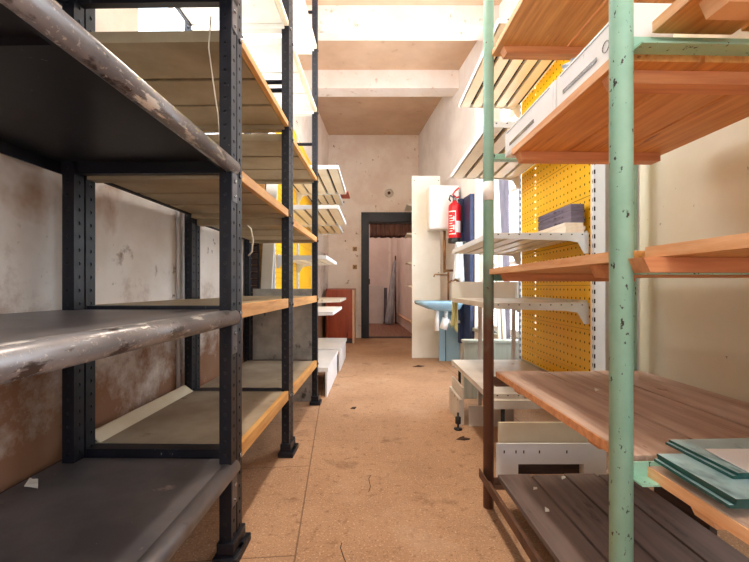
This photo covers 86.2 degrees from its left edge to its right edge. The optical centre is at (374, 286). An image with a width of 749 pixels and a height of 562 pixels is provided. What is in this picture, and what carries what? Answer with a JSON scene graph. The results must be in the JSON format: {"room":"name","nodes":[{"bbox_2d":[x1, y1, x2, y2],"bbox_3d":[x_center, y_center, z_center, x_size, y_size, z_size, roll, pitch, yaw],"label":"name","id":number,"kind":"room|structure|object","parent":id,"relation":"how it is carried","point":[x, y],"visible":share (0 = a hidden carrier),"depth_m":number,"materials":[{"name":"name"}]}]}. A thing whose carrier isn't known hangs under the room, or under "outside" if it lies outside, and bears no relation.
{"room":"storage room","nodes":[
{"label":"storage room","id":0,"kind":"room"},
{"bbox_2d":[0,460,61,493],"bbox_3d":[-0.861,0.672,0.986,0.634,0.055,1.042,0,0,1],"label":"tray","id":1,"kind":"object","parent":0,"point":[49,478],"depth_m":1.31,"materials":[{"name":"paint"}]},
{"bbox_2d":[0,133,327,492],"bbox_3d":[-1.267,-0.990,2.420,0.200,3.980,10.862,0,0,3],"label":"wall","id":2,"kind":"structure","parent":0,"point":[135,236],"depth_m":1.74,"materials":[{"name":"paint"}]},
{"bbox_2d":[176,211,179,388],"bbox_3d":[-1.158,-0.175,2.360,0.022,1.550,0.022,0,0,22],"label":"conduit","id":3,"kind":"object","parent":2,"relation":"attached to","point":[177,212],"visible":0.35,"depth_m":2.35,"materials":[{"name":"grey metal"}]},
{"bbox_2d":[174,8,183,30],"bbox_3d":[-1.255,-1.775,2.674,0.080,1.550,1.350,0,0,3],"label":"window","id":4,"kind":"structure","parent":2,"relation":"in","point":[181,21],"depth_m":2.65,"materials":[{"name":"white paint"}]},
{"bbox_2d":[52,0,328,254],"bbox_3d":[-1.164,-1.800,2.420,0.006,2.360,10.853,0,0,3],"label":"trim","id":5,"kind":"structure","parent":2,"relation":"attached to","point":[124,19],"depth_m":5.31,"materials":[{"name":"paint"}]},
{"bbox_2d":[169,0,517,134],"bbox_3d":[0.400,-3.040,4.250,5.200,0.120,14.900,0,0,0],"label":"ceiling","id":6,"kind":"structure","parent":0,"point":[339,115],"depth_m":5.36,"materials":[{"name":"paint"}]},
{"bbox_2d":[328,135,418,337],"bbox_3d":[-0.050,-0.990,7.920,2.500,3.980,0.160,0,0,0],"label":"wall","id":7,"kind":"structure","parent":0,"point":[369,165],"depth_m":7.84,"materials":[{"name":"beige paint"}]},
{"bbox_2d":[361,212,411,337],"bbox_3d":[0.346,-0.228,7.902,1.208,2.455,0.235,0,0,0],"label":"door frame","id":8,"kind":"structure","parent":7,"relation":"in","point":[367,218],"depth_m":7.79,"materials":[{"name":"blue paint"}]},
{"bbox_2d":[370,224,411,237],"bbox_3d":[0.346,-1.113,7.927,0.906,0.291,0.063,0,0,0],"label":"curtain valance","id":9,"kind":"object","parent":8,"relation":"hanging from","point":[376,230],"visible":0.86,"depth_m":7.93,"materials":[{"name":"brown fabric"}]},
{"bbox_2d":[385,189,392,196],"bbox_3d":[0.285,-1.840,7.828,0.174,0.174,0.024,0,0,0],"label":"air vent","id":10,"kind":"object","parent":7,"relation":"in","point":[388,192],"visible":1,"depth_m":7.82,"materials":[{"name":"white metal"}]},
{"bbox_2d":[369,224,396,321],"bbox_3d":[0.000,-0.990,11.475,4.000,3.980,0.150,0,0,0],"label":"wall","id":11,"kind":"structure","parent":0,"point":[378,247],"depth_m":11.40,"materials":[{"name":"beige paint"}]},
{"bbox_2d":[389,238,390,285],"bbox_3d":[0.438,-0.300,11.365,0.075,2.600,0.070,0,0,0],"label":"wall post","id":12,"kind":"object","parent":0,"point":[389,238],"visible":0.21,"depth_m":11.33,"materials":[{"name":"paint"}]},
{"bbox_2d":[397,237,411,332],"bbox_3d":[0.835,-0.990,9.700,0.200,3.980,3.416,0,0,-3],"label":"wall","id":13,"kind":"structure","parent":0,"point":[404,245],"depth_m":9.76,"materials":[{"name":"paint"}]},
{"bbox_2d":[396,312,411,323],"bbox_3d":[0.696,0.740,9.750,0.056,0.056,3.104,0,0,-3],"label":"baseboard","id":14,"kind":"structure","parent":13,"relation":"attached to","point":[398,314],"depth_m":9.29,"materials":[{"name":"brown wood"}]},
{"bbox_2d":[169,322,748,561],"bbox_3d":[0.400,1.057,4.250,5.200,0.126,14.900,0,0,0],"label":"floor","id":15,"kind":"structure","parent":0,"point":[423,502],"depth_m":2.07,"materials":[{"name":"stone"}]},
{"bbox_2d":[0,0,245,561],"bbox_3d":[-0.838,-0.806,0.983,0.680,3.612,1.101,0,0,1],"label":"rack","id":16,"kind":"object","parent":15,"relation":"on","point":[70,107],"visible":1,"depth_m":1.18,"materials":[{"name":"black metal"}]},
{"bbox_2d":[24,478,37,487],"bbox_3d":[-1.105,0.637,1.301,0.084,0.012,0.034,0,0,17],"label":"paper scrap","id":17,"kind":"object","parent":16,"relation":"on","point":[31,482],"visible":1,"depth_m":1.30,"materials":[{"name":"white paper"}]},
{"bbox_2d":[0,310,221,342],"bbox_3d":[-0.865,0.087,0.986,0.614,0.005,1.042,0,0,1],"label":"shelf","id":18,"kind":"object","parent":16,"relation":"attached to","point":[14,327],"depth_m":1.01,"materials":[{"name":"grey metal"}]},
{"bbox_2d":[0,458,221,561],"bbox_3d":[-0.865,0.647,0.986,0.614,0.005,1.042,0,0,1],"label":"shelf","id":19,"kind":"object","parent":16,"relation":"attached to","point":[80,509],"depth_m":1.17,"materials":[{"name":"grey metal"}]},
{"bbox_2d":[0,3,224,175],"bbox_3d":[-0.861,-0.448,0.986,0.634,0.055,1.042,0,0,1],"label":"tray","id":20,"kind":"object","parent":16,"relation":"on","point":[60,114],"depth_m":1.10,"materials":[{"name":"black paint"}]},
{"bbox_2d":[55,0,218,8],"bbox_3d":[-0.861,-1.077,0.986,0.634,0.055,1.042,0,0,1],"label":"tray","id":21,"kind":"object","parent":16,"relation":"on","point":[80,4],"depth_m":1.48,"materials":[{"name":"black paint"}]},
{"bbox_2d":[208,16,218,132],"bbox_3d":[-0.587,-0.750,1.465,0.052,0.500,0.016,0,0,25],"label":"strap","id":22,"kind":"object","parent":16,"relation":"hanging from","point":[210,16],"visible":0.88,"depth_m":1.47,"materials":[{"name":"fabric"}]},
{"bbox_2d":[84,0,296,547],"bbox_3d":[-0.816,-0.806,1.965,0.669,3.612,0.956,0,0,1],"label":"rack","id":23,"kind":"object","parent":15,"relation":"on","point":[183,423],"visible":0.74,"depth_m":1.79,"materials":[{"name":"black paint"}]},
{"bbox_2d":[97,299,276,304],"bbox_3d":[-0.822,0.072,1.968,0.566,0.004,0.781,0,0,1],"label":"shelf","id":24,"kind":"object","parent":23,"relation":"attached to","point":[180,301],"depth_m":1.81,"materials":[{"name":"brown wood"}]},
{"bbox_2d":[95,391,282,443],"bbox_3d":[-0.822,0.617,1.968,0.566,0.004,0.781,0,0,1],"label":"shelf","id":25,"kind":"object","parent":23,"relation":"attached to","point":[187,417],"depth_m":1.84,"materials":[{"name":"beige wood"}]},
{"bbox_2d":[113,183,278,213],"bbox_3d":[-0.814,-0.441,1.968,0.542,0.020,0.763,0,0,1],"label":"tray","id":26,"kind":"object","parent":23,"relation":"on","point":[186,198],"depth_m":1.91,"materials":[{"name":"beige wood"}]},
{"bbox_2d":[111,50,282,124],"bbox_3d":[-0.814,-0.961,1.968,0.542,0.020,0.763,0,0,1],"label":"tray","id":27,"kind":"object","parent":23,"relation":"on","point":[183,78],"depth_m":1.87,"materials":[{"name":"beige wood"}]},
{"bbox_2d":[180,0,282,23],"bbox_3d":[-0.814,-1.556,1.968,0.542,0.020,0.763,0,0,1],"label":"tray","id":28,"kind":"object","parent":23,"relation":"on","point":[253,11],"depth_m":2.26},
{"bbox_2d":[247,225,253,255],"bbox_3d":[-0.496,-0.185,1.600,0.027,0.124,0.006,0,0,0],"label":"loop","id":29,"kind":"object","parent":23,"relation":"hanging from","point":[249,254],"visible":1,"depth_m":1.60,"materials":[{"name":"plastic"}]},
{"bbox_2d":[251,243,258,359],"bbox_3d":[-1.069,0.190,3.528,0.102,1.620,0.020,0,0,0],"label":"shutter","id":30,"kind":"object","parent":15,"relation":"on","point":[254,255],"visible":0.24,"depth_m":3.52,"materials":[{"name":"black paint"}]},
{"bbox_2d":[252,184,264,319],"bbox_3d":[-1.042,-0.150,3.592,0.115,2.300,0.015,0,0,0],"label":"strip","id":31,"kind":"object","parent":15,"relation":"on","point":[261,185],"visible":0.02,"depth_m":3.58,"materials":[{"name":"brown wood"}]},
{"bbox_2d":[196,0,321,448],"bbox_3d":[-0.800,-0.806,2.938,0.669,3.612,1.081,0,0,1],"label":"rack","id":32,"kind":"object","parent":15,"relation":"on","point":[261,153],"visible":0.56,"depth_m":2.97,"materials":[{"name":"metal"}]},
{"bbox_2d":[200,361,312,387],"bbox_3d":[-0.806,0.627,2.940,0.566,0.004,0.906,0,0,1],"label":"shelf","id":33,"kind":"object","parent":32,"relation":"attached to","point":[255,374],"depth_m":2.86,"materials":[{"name":"beige wood"}]},
{"bbox_2d":[207,296,306,298],"bbox_3d":[-0.806,0.077,2.940,0.566,0.004,0.906,0,0,1],"label":"shelf","id":34,"kind":"object","parent":32,"relation":"attached to","point":[243,297],"depth_m":2.86,"materials":[{"name":"brown wood"}]},
{"bbox_2d":[212,226,309,239],"bbox_3d":[-0.798,-0.408,2.940,0.542,0.020,0.888,0,0,1],"label":"shelf","id":35,"kind":"object","parent":32,"relation":"on","point":[259,232],"depth_m":2.98,"materials":[{"name":"brown wood"}]},
{"bbox_2d":[218,144,312,179],"bbox_3d":[-0.798,-0.918,2.940,0.542,0.020,0.888,0,0,1],"label":"tray","id":36,"kind":"object","parent":32,"relation":"on","point":[259,161],"depth_m":2.94,"materials":[{"name":"beige wood"}]},
{"bbox_2d":[242,0,312,46],"bbox_3d":[-0.798,-2.036,2.940,0.542,0.020,0.888,0,0,1],"label":"tray","id":37,"kind":"object","parent":32,"relation":"on","point":[302,34],"depth_m":3.17,"materials":[{"name":"white"}]},
{"bbox_2d":[249,50,312,110],"bbox_3d":[-0.798,-1.501,2.940,0.542,0.020,0.888,0,0,1],"label":"tray","id":38,"kind":"object","parent":32,"relation":"on","point":[269,62],"depth_m":2.81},
{"bbox_2d":[260,184,277,288],"bbox_3d":[-0.955,-0.070,3.550,0.220,2.152,0.020,0,0,0],"label":"plank","id":39,"kind":"object","parent":15,"relation":"on","point":[272,189],"visible":0.11,"depth_m":3.54,"materials":[{"name":"white wood"}]},
{"bbox_2d":[253,289,311,400],"bbox_3d":[-0.800,0.508,3.503,0.530,0.985,0.013,0,-1,0],"label":"metal sheet","id":40,"kind":"object","parent":15,"relation":"on","point":[267,327],"visible":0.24,"depth_m":3.50,"materials":[{"name":"grey metal"}]},
{"bbox_2d":[268,129,345,396],"bbox_3d":[-0.638,-0.380,4.115,0.624,2.759,1.099,0,0,0],"label":"shelving","id":41,"kind":"object","parent":15,"relation":"on","point":[330,179],"visible":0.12,"depth_m":4.01,"materials":[{"name":"white metal"}]},
{"bbox_2d":[298,138,349,370],"bbox_3d":[-0.650,-0.380,5.230,0.600,2.759,1.099,0,0,0],"label":"shelving","id":42,"kind":"object","parent":15,"relation":"on","point":[339,344],"visible":0.19,"depth_m":5.26,"materials":[{"name":"white metal"}]},
{"bbox_2d":[326,288,355,342],"bbox_3d":[-0.608,0.514,7.306,0.505,0.972,0.428,0,0,0],"label":"base cabinet","id":43,"kind":"object","parent":15,"relation":"on","point":[342,324],"visible":0.84,"depth_m":7.10,"materials":[{"name":"red wood"}]},
{"bbox_2d":[369,286,382,322],"bbox_3d":[0.018,0.487,10.951,0.435,1.029,0.101,0,0,0],"label":"board","id":44,"kind":"object","parent":15,"relation":"on","point":[375,292],"visible":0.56,"depth_m":10.94,"materials":[{"name":"wood"}]},
{"bbox_2d":[384,288,386,322],"bbox_3d":[0.305,0.512,11.099,0.090,0.980,0.098,0,0,0],"label":"board","id":45,"kind":"object","parent":15,"relation":"on","point":[385,289],"visible":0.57,"depth_m":11.09,"materials":[{"name":"grey wood"}]},
{"bbox_2d":[385,260,396,324],"bbox_3d":[0.448,0.152,10.646,0.369,1.751,0.240,0,0,-25],"label":"roll","id":46,"kind":"object","parent":15,"relation":"on","point":[389,317],"visible":0.97,"depth_m":10.59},
{"bbox_2d":[395,256,395,323],"bbox_3d":[0.573,0.071,10.875,0.047,1.844,0.094,0,0,0],"label":"pole","id":47,"kind":"object","parent":15,"relation":"on","point":[395,256],"visible":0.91,"depth_m":10.84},
{"bbox_2d":[404,204,411,287],"bbox_3d":[0.775,-0.275,7.300,0.410,2.550,0.600,0,0,0],"label":"wall shelf","id":48,"kind":"object","parent":15,"relation":"on","point":[408,206],"visible":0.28,"depth_m":7.27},
{"bbox_2d":[412,176,439,357],"bbox_3d":[0.726,-0.282,5.639,0.398,2.565,0.022,0,0,0],"label":"partition wall","id":49,"kind":"structure","parent":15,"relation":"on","point":[425,244],"depth_m":5.63,"materials":[{"name":"white paint"}]},
{"bbox_2d":[414,231,462,360],"bbox_3d":[0.820,0.100,5.249,0.600,1.800,0.678,0,0,0],"label":"basin","id":50,"kind":"object","parent":15,"relation":"on","point":[436,305],"visible":0.75,"depth_m":5.11,"materials":[{"name":"blue ceramic"}]},
{"bbox_2d":[414,300,462,310],"bbox_3d":[0.820,0.240,5.120,0.600,0.129,0.420,0,0,0],"label":"basin","id":51,"kind":"object","parent":50,"relation":"in","point":[436,305],"depth_m":4.94,"materials":[{"name":"blue ceramic"}]},
{"bbox_2d":[433,269,458,299],"bbox_3d":[0.906,-0.028,5.264,0.395,0.416,0.191,0,0,-21],"label":"tap","id":52,"kind":"object","parent":50,"relation":"on","point":[445,270],"depth_m":5.35,"materials":[{"name":"brown metal"}]},
{"bbox_2d":[439,311,459,360],"bbox_3d":[1.011,0.618,5.410,0.278,0.765,0.020,0,0,0],"label":"wall panel","id":53,"kind":"object","parent":15,"relation":"on","point":[452,345],"visible":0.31,"depth_m":5.40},
{"bbox_2d":[456,436,469,439],"bbox_3d":[0.576,0.996,2.628,0.080,0.008,0.058,0,0,-27],"label":"dead leaf","id":54,"kind":"object","parent":15,"relation":"on","point":[462,437],"visible":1,"depth_m":2.62,"materials":[{"name":"brown plant"}]},
{"bbox_2d":[479,179,482,338],"bbox_3d":[1.085,-0.150,3.915,0.110,2.300,0.030,0,0,0],"label":"white timber","id":55,"kind":"object","parent":15,"relation":"on","point":[480,180],"visible":0.04,"depth_m":3.90,"materials":[{"name":"white wood"}]},
{"bbox_2d":[451,282,517,404],"bbox_3d":[0.920,0.478,3.321,0.560,1.043,0.018,0,0,0],"label":"board","id":56,"kind":"object","parent":15,"relation":"on","point":[458,289],"visible":0.52,"depth_m":3.31,"materials":[{"name":"beige wood"}]},
{"bbox_2d":[461,339,517,398],"bbox_3d":[1.087,0.738,3.610,0.595,0.525,0.100,0,0,0],"label":"base cabinet","id":57,"kind":"object","parent":15,"relation":"on","point":[502,348],"visible":0.34,"depth_m":3.58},
{"bbox_2d":[494,179,500,338],"bbox_3d":[1.147,-0.025,3.735,0.106,2.049,0.030,0,0,0],"label":"cream timber","id":58,"kind":"object","parent":15,"relation":"on","point":[495,213],"visible":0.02,"depth_m":3.72,"materials":[{"name":"white wood"}]},
{"bbox_2d":[495,179,505,338],"bbox_3d":[1.185,-0.074,3.735,0.135,2.149,0.030,0,0,0],"label":"cream timber","id":59,"kind":"object","parent":15,"relation":"on","point":[500,261],"visible":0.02,"depth_m":3.72,"materials":[{"name":"white wood"}]},
{"bbox_2d":[498,180,509,338],"bbox_3d":[1.233,-0.125,3.815,0.105,2.250,0.030,0,0,0],"label":"grey timber","id":60,"kind":"object","parent":15,"relation":"on","point":[503,184],"visible":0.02,"depth_m":3.80,"materials":[{"name":"wood"}]},
{"bbox_2d":[449,18,604,473],"bbox_3d":[0.902,-0.380,2.724,0.695,2.759,1.168,0,0,0],"label":"shelving","id":61,"kind":"object","parent":15,"relation":"on","point":[569,318],"visible":0.6,"depth_m":2.67,"materials":[{"name":"metal"}]},
{"bbox_2d":[451,302,457,331],"bbox_3d":[0.658,0.232,3.281,0.062,0.275,0.044,0,0,0],"label":"rag","id":62,"kind":"object","parent":61,"relation":"hanging from","point":[454,317],"visible":0.86,"depth_m":3.27,"materials":[{"name":"yellow fabric"}]},
{"bbox_2d":[556,230,583,232],"bbox_3d":[1.115,-0.310,2.650,0.105,0.020,0.850,0,0,0],"label":"batten","id":63,"kind":"object","parent":61,"relation":"on","point":[562,231],"visible":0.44,"depth_m":2.23,"materials":[{"name":"beige wood"}]},
{"bbox_2d":[546,226,585,232],"bbox_3d":[1.121,-0.330,2.639,0.111,0.020,0.820,0,0,0],"label":"batten","id":64,"kind":"object","parent":63,"relation":"on","point":[564,227],"visible":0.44,"depth_m":2.23,"materials":[{"name":"beige wood"}]},
{"bbox_2d":[535,223,582,232],"bbox_3d":[1.115,-0.350,2.628,0.105,0.020,0.790,0,0,0],"label":"batten","id":65,"kind":"object","parent":64,"relation":"on","point":[562,224],"visible":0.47,"depth_m":2.30,"materials":[{"name":"beige wood"}]},
{"bbox_2d":[538,216,583,230],"bbox_3d":[1.138,-0.378,2.465,0.075,0.034,0.460,0,0,1],"label":"dark timber","id":66,"kind":"object","parent":65,"relation":"on","point":[573,219],"visible":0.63,"depth_m":2.28,"materials":[{"name":"grey wood"}]},
{"bbox_2d":[538,210,583,227],"bbox_3d":[1.139,-0.413,2.467,0.075,0.034,0.448,0,0,0],"label":"dark timber","id":67,"kind":"object","parent":66,"relation":"on","point":[570,213],"visible":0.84,"depth_m":2.35,"materials":[{"name":"grey wood"}]},
{"bbox_2d":[538,204,583,221],"bbox_3d":[1.133,-0.448,2.453,0.075,0.034,0.436,0,0,-1],"label":"dark timber","id":68,"kind":"object","parent":67,"relation":"on","point":[569,207],"visible":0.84,"depth_m":2.35,"materials":[{"name":"grey wood"}]},
{"bbox_2d":[498,422,588,472],"bbox_3d":[0.915,0.855,2.100,0.530,0.290,0.020,0,0,0],"label":"plate","id":69,"kind":"object","parent":15,"relation":"on","point":[508,432],"visible":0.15,"depth_m":2.09,"materials":[{"name":"beige paint"}]},
{"bbox_2d":[496,443,605,476],"bbox_3d":[0.905,0.901,2.052,0.560,0.198,0.016,0,0,0],"label":"plate","id":70,"kind":"object","parent":15,"relation":"on","point":[592,459],"visible":0.88,"depth_m":2.04,"materials":[{"name":"white paint"}]},
{"bbox_2d":[479,0,748,561],"bbox_3d":[0.870,-0.850,0.889,0.718,3.700,1.940,0,0,-2],"label":"frame","id":71,"kind":"object","parent":15,"relation":"on","point":[623,470],"visible":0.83,"depth_m":0.87,"materials":[{"name":"green paint"}]},
{"bbox_2d":[492,0,675,59],"bbox_3d":[0.841,-1.034,1.359,0.602,0.058,0.900,0,0,-2],"label":"shelf","id":72,"kind":"object","parent":71,"relation":"attached to","point":[535,29],"visible":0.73,"depth_m":1.60,"materials":[{"name":"brown wood"}]},
{"bbox_2d":[489,251,748,280],"bbox_3d":[0.825,-0.053,1.373,0.594,0.058,0.930,0,0,-2],"label":"shelf","id":73,"kind":"object","parent":71,"relation":"attached to","point":[592,267],"visible":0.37,"depth_m":1.28,"materials":[{"name":"brown wood"}]},
{"bbox_2d":[496,370,748,460],"bbox_3d":[0.890,0.408,1.360,0.664,0.058,0.900,0,0,-2],"label":"shelf","id":74,"kind":"object","parent":71,"relation":"attached to","point":[665,409],"visible":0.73,"depth_m":1.26,"materials":[{"name":"brown wood"}]},
{"bbox_2d":[498,473,748,561],"bbox_3d":[0.878,0.855,0.889,0.595,0.022,1.840,0,0,-2],"label":"shelf","id":75,"kind":"object","parent":71,"relation":"on","point":[575,528],"visible":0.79,"depth_m":1.43,"materials":[{"name":"brown wood"}]},
{"bbox_2d":[512,54,748,164],"bbox_3d":[0.834,-0.509,1.241,0.582,0.058,0.655,0,0,-2],"label":"shelf","id":76,"kind":"object","parent":71,"relation":"attached to","point":[680,100],"visible":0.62,"depth_m":1.16,"materials":[{"name":"brown wood"}]},
{"bbox_2d":[505,80,556,157],"bbox_3d":[0.604,-0.590,1.454,0.113,0.103,0.435,0,0,-2],"label":"box","id":77,"kind":"object","parent":76,"relation":"on","point":[546,103],"visible":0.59,"depth_m":1.40,"materials":[{"name":"white cardboard"}]},
{"bbox_2d":[557,3,672,106],"bbox_3d":[0.615,-0.590,1.064,0.114,0.103,0.325,0,0,-2],"label":"box","id":78,"kind":"object","parent":76,"relation":"on","point":[595,54],"visible":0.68,"depth_m":1.01,"materials":[{"name":"white cardboard"}]},
{"bbox_2d":[561,57,575,69],"bbox_3d":[0.605,-0.661,1.198,0.080,0.052,0.079,0,0,45],"label":"plastic wrapper","id":79,"kind":"object","parent":78,"relation":"on","point":[565,65],"visible":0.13,"depth_m":1.19,"materials":[{"name":"white plastic"}]},
{"bbox_2d":[628,233,748,272],"bbox_3d":[0.864,-0.059,0.421,0.610,0.058,0.925,0,0,-2],"label":"shelf","id":80,"kind":"object","parent":71,"relation":"on","point":[730,253],"visible":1,"depth_m":0.82,"materials":[{"name":"brown wood"}]},
{"bbox_2d":[648,466,748,544],"bbox_3d":[0.903,0.425,0.427,0.572,0.058,0.935,0,0,-2],"label":"shelf","id":81,"kind":"object","parent":71,"relation":"on","point":[709,510],"visible":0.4,"depth_m":0.75,"materials":[{"name":"brown wood"}]},
{"bbox_2d":[654,459,748,508],"bbox_3d":[0.844,0.374,0.770,0.481,0.006,0.186,0,0,1],"label":"sheet","id":82,"kind":"object","parent":81,"relation":"on","point":[711,494],"visible":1,"depth_m":0.74,"materials":[{"name":"teal glass"}]},
{"bbox_2d":[657,457,748,505],"bbox_3d":[0.870,0.368,0.772,0.517,0.006,0.186,0,0,0],"label":"sheet","id":83,"kind":"object","parent":82,"relation":"on","point":[660,459],"visible":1,"depth_m":0.73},
{"bbox_2d":[657,454,748,502],"bbox_3d":[0.862,0.362,0.773,0.505,0.006,0.186,0,0,-1],"label":"sheet","id":84,"kind":"object","parent":83,"relation":"on","point":[737,490],"visible":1,"depth_m":0.75,"materials":[{"name":"green glass"}]},
{"bbox_2d":[665,442,748,478],"bbox_3d":[0.912,0.355,0.837,0.493,0.006,0.166,0,0,-2],"label":"sheet","id":85,"kind":"object","parent":84,"relation":"on","point":[723,471],"visible":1,"depth_m":0.80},
{"bbox_2d":[668,438,748,475],"bbox_3d":[0.913,0.349,0.838,0.481,0.006,0.166,0,0,-3],"label":"sheet","id":86,"kind":"object","parent":85,"relation":"on","point":[697,447],"visible":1,"depth_m":0.87,"materials":[{"name":"green glass"}]},
{"bbox_2d":[705,449,748,472],"bbox_3d":[0.869,0.345,0.792,0.346,0.002,0.115,0,0,0],"label":"paper sheet","id":87,"kind":"object","parent":86,"relation":"on","point":[739,458],"visible":1,"depth_m":0.82,"materials":[{"name":"white paper"}]},
{"bbox_2d":[652,0,748,34],"bbox_3d":[0.895,-0.552,0.422,0.548,0.058,0.925,0,0,-2],"label":"shelf","id":88,"kind":"object","parent":71,"relation":"on","point":[715,17],"visible":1,"depth_m":0.83,"materials":[{"name":"brown wood"}]},
{"bbox_2d":[639,29,748,534],"bbox_3d":[1.270,-0.150,1.022,0.030,2.300,1.745,0,0,0],"label":"wall","id":89,"kind":"structure","parent":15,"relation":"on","point":[694,332],"depth_m":1.56,"materials":[{"name":"beige paint"}]},
{"bbox_2d":[419,0,638,370],"bbox_3d":[1.655,-0.990,2.420,0.218,3.980,10.952,0,0,-7],"label":"wall","id":90,"kind":"structure","parent":0,"point":[450,130],"depth_m":5.48,"materials":[{"name":"white paint"}]},
{"bbox_2d":[303,70,458,96],"bbox_3d":[0.071,-2.855,5.615,2.181,0.250,0.250,0,0,0],"label":"beam","id":91,"kind":"structure","parent":90,"relation":"attached to","point":[331,83],"depth_m":5.49,"materials":[{"name":"paint"}]},
{"bbox_2d":[306,5,498,40],"bbox_3d":[0.120,-2.870,4.355,2.399,0.220,0.250,0,0,0],"label":"beam","id":92,"kind":"structure","parent":90,"relation":"attached to","point":[335,22],"depth_m":4.23,"materials":[{"name":"paint"}]},
{"bbox_2d":[427,186,459,230],"bbox_3d":[0.943,-1.073,5.486,0.415,0.585,0.268,0,0,0],"label":"water heater","id":93,"kind":"object","parent":90,"relation":"attached to","point":[438,203],"visible":0.7,"depth_m":5.35,"materials":[{"name":"white plastic"}]},
{"bbox_2d":[448,187,462,243],"bbox_3d":[1.042,-0.935,5.220,0.172,0.722,0.172,0,0,-36],"label":"fire extinguisher","id":94,"kind":"object","parent":90,"relation":"attached to","point":[454,209],"visible":0.98,"depth_m":5.16,"materials":[{"name":"red metal"}]},
{"bbox_2d":[449,211,459,234],"bbox_3d":[1.035,-0.831,5.163,0.148,0.304,0.047,0,0,10],"label":"print","id":95,"kind":"object","parent":94,"relation":"attached to","point":[454,216],"depth_m":5.15},
{"bbox_2d":[458,194,473,342],"bbox_3d":[1.160,-0.210,5.143,0.089,1.880,0.440,0,0,-7],"label":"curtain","id":96,"kind":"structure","parent":90,"relation":"attached to","point":[466,312],"depth_m":5.03,"materials":[{"name":"blue fabric"}]},
{"bbox_2d":[472,328,535,349],"bbox_3d":[1.387,0.520,3.810,0.089,0.040,2.248,0,0,-7],"label":"trim","id":97,"kind":"structure","parent":90,"relation":"attached to","point":[473,329],"depth_m":4.75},
{"bbox_2d":[482,87,535,336],"bbox_3d":[1.490,-0.975,3.825,0.081,2.950,2.167,0,0,-7],"label":"window","id":98,"kind":"structure","parent":90,"relation":"in","point":[504,113],"depth_m":4.33,"materials":[{"name":"white paint"}]},
{"bbox_3d":[1.124,-0.562,5.000,0.138,0.016,0.016,0,0,0],"label":"towel hook","id":99,"kind":"object","parent":90,"relation":"attached to","visible":0},
{"bbox_2d":[452,242,464,281],"bbox_3d":[1.052,-0.305,4.996,0.156,0.510,0.044,0,0,0],"label":"towel","id":100,"kind":"object","parent":99,"relation":"hanging from","point":[458,269],"visible":0.77,"depth_m":4.99,"materials":[{"name":"fabric"}]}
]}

